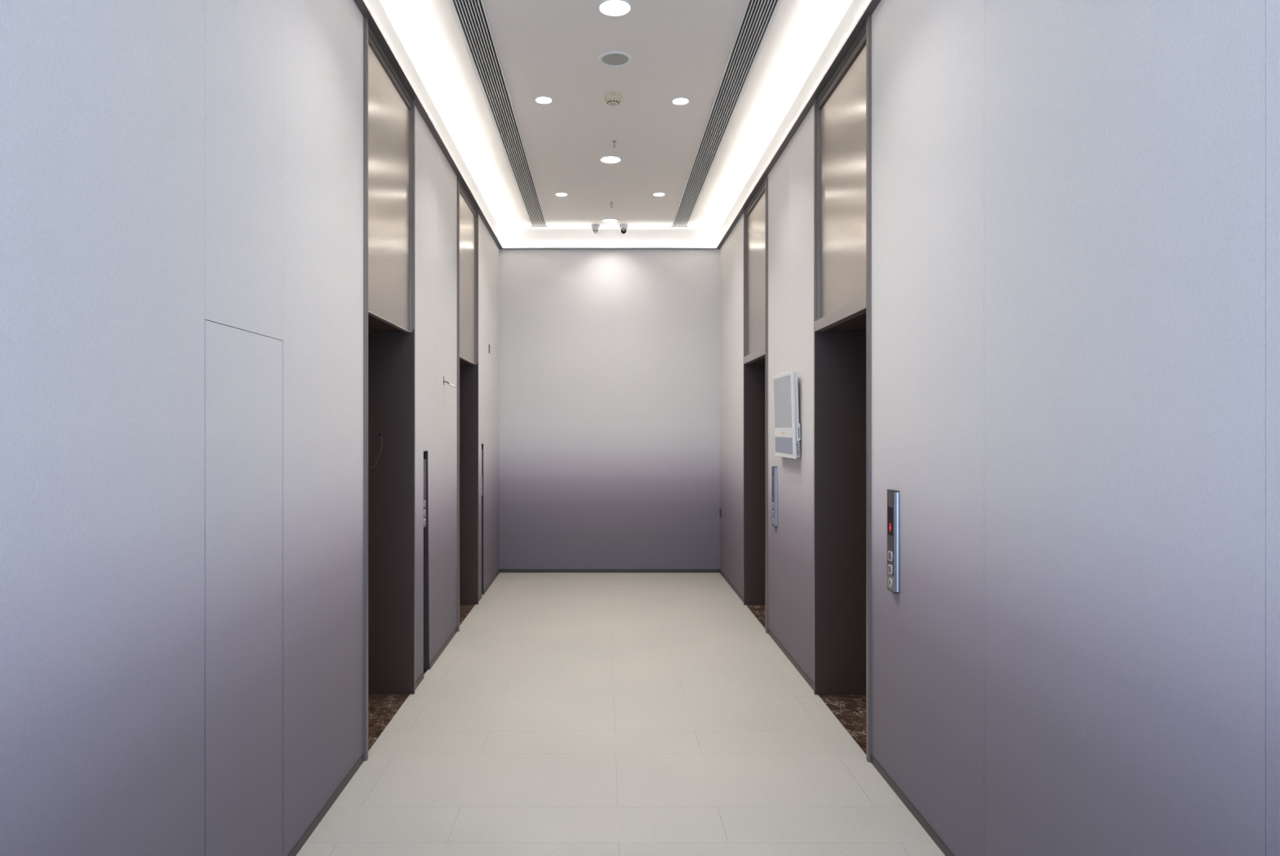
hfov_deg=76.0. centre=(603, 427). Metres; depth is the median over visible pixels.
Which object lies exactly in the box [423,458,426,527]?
panel
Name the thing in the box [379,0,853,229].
ceiling
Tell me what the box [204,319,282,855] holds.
door
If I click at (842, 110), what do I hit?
elevator
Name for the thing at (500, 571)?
baseboard
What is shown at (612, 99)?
smoke detector
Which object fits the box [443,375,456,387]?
loose wire
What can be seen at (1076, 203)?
wall
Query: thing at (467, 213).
door
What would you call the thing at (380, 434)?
wire
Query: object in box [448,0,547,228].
ceiling vent
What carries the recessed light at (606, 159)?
in the ceiling
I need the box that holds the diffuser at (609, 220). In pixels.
[602,218,617,222]
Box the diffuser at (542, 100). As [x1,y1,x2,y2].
[536,97,551,102]
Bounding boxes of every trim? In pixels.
[353,0,502,248]
[502,247,716,248]
[716,0,880,248]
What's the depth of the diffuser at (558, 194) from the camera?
8.51 m
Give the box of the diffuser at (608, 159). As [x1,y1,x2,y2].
[601,156,620,162]
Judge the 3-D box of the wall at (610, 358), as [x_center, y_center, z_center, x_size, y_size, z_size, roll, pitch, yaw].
[0.069,-0.331,10.074,4.293,4.195,0.152,0,0,0]
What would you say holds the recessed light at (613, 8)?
in the ceiling
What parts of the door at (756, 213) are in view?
frame, head frame, transom panel, frame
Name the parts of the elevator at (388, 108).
frame, transom panel, head frame, frame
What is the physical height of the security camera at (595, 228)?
0.110 m
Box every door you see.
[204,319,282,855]
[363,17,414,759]
[457,176,478,631]
[743,174,768,632]
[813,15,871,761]
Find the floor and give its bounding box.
[295,572,945,855]
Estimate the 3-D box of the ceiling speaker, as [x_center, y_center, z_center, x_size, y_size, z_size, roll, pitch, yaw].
[0.074,-2.424,5.385,0.218,0.008,0.218,0,0,0]
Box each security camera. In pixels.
[591,223,599,234]
[618,223,627,234]
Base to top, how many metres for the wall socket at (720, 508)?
0.100 m
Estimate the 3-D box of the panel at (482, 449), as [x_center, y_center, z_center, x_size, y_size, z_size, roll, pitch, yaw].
[-1.296,0.469,8.609,0.030,0.490,0.101,0,0,0]
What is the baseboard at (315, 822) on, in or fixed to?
attached to the wall at (167, 167)
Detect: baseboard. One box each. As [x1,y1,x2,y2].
[287,568,499,855]
[499,569,719,572]
[719,568,954,855]
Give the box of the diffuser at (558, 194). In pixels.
[555,193,566,195]
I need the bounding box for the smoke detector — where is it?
[604,92,621,106]
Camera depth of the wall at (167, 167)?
2.42 m
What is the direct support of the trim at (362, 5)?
attached to the wall at (167, 167)
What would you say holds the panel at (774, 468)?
attached to the wall at (1076, 203)
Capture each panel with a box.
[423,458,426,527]
[481,448,482,495]
[771,466,777,526]
[886,488,899,592]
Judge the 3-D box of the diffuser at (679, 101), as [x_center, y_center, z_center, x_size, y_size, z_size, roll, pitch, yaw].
[0.569,-2.425,6.075,0.112,0.001,0.112,0,0,0]
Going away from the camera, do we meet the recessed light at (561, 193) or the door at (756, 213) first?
the door at (756, 213)
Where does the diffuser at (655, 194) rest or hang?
attached to the recessed light at (658, 194)
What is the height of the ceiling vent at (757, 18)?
0.020 m
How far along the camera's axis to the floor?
4.57 m
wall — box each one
[0,0,499,855]
[499,229,719,569]
[720,0,1279,855]
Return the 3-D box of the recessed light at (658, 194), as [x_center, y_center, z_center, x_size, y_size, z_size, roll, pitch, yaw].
[0.572,-2.425,8.500,0.134,0.007,0.134,0,0,0]
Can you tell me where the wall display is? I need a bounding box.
[773,369,800,458]
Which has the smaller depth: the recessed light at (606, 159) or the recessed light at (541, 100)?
the recessed light at (541, 100)
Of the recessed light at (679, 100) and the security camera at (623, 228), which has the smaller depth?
the recessed light at (679, 100)
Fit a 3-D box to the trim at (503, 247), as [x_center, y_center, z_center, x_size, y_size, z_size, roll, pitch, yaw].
[0.069,-2.190,9.977,2.601,0.017,0.046,0,0,0]
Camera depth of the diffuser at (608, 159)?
7.40 m
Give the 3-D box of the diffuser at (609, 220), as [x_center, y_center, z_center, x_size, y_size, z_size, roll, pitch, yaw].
[0.070,-2.425,9.580,0.170,0.001,0.170,0,0,0]
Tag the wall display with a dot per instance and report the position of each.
(785, 386)
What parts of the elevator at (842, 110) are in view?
frame, head frame, transom panel, frame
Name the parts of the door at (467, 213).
frame, transom panel, head frame, frame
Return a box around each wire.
[369,433,382,467]
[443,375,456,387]
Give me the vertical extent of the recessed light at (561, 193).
0.007 m
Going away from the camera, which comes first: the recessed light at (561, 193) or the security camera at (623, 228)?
the recessed light at (561, 193)
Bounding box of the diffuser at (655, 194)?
[653,193,664,195]
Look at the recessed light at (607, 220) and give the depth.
9.59 m
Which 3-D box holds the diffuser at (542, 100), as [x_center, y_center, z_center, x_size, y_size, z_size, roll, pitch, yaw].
[-0.446,-2.425,6.055,0.112,0.001,0.112,0,0,0]
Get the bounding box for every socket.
[719,507,721,516]
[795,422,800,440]
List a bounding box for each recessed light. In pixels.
[534,96,552,103]
[555,191,568,196]
[596,0,632,17]
[599,155,622,163]
[600,217,618,222]
[652,191,665,196]
[671,97,689,105]
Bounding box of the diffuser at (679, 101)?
[673,98,688,104]
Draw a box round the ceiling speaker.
[598,51,631,66]
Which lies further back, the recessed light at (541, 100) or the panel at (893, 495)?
the recessed light at (541, 100)
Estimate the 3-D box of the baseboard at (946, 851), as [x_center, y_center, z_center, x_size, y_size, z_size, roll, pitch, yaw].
[1.412,1.746,4.550,0.006,0.042,10.900,0,0,0]
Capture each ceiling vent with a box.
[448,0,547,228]
[671,0,782,228]
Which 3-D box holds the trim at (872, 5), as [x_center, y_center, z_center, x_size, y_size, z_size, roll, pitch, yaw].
[1.392,-2.190,4.550,0.046,0.017,10.900,0,0,0]
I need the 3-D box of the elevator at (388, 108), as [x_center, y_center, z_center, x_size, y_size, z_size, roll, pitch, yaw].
[-1.554,-0.198,4.902,0.588,3.969,1.113,0,0,0]

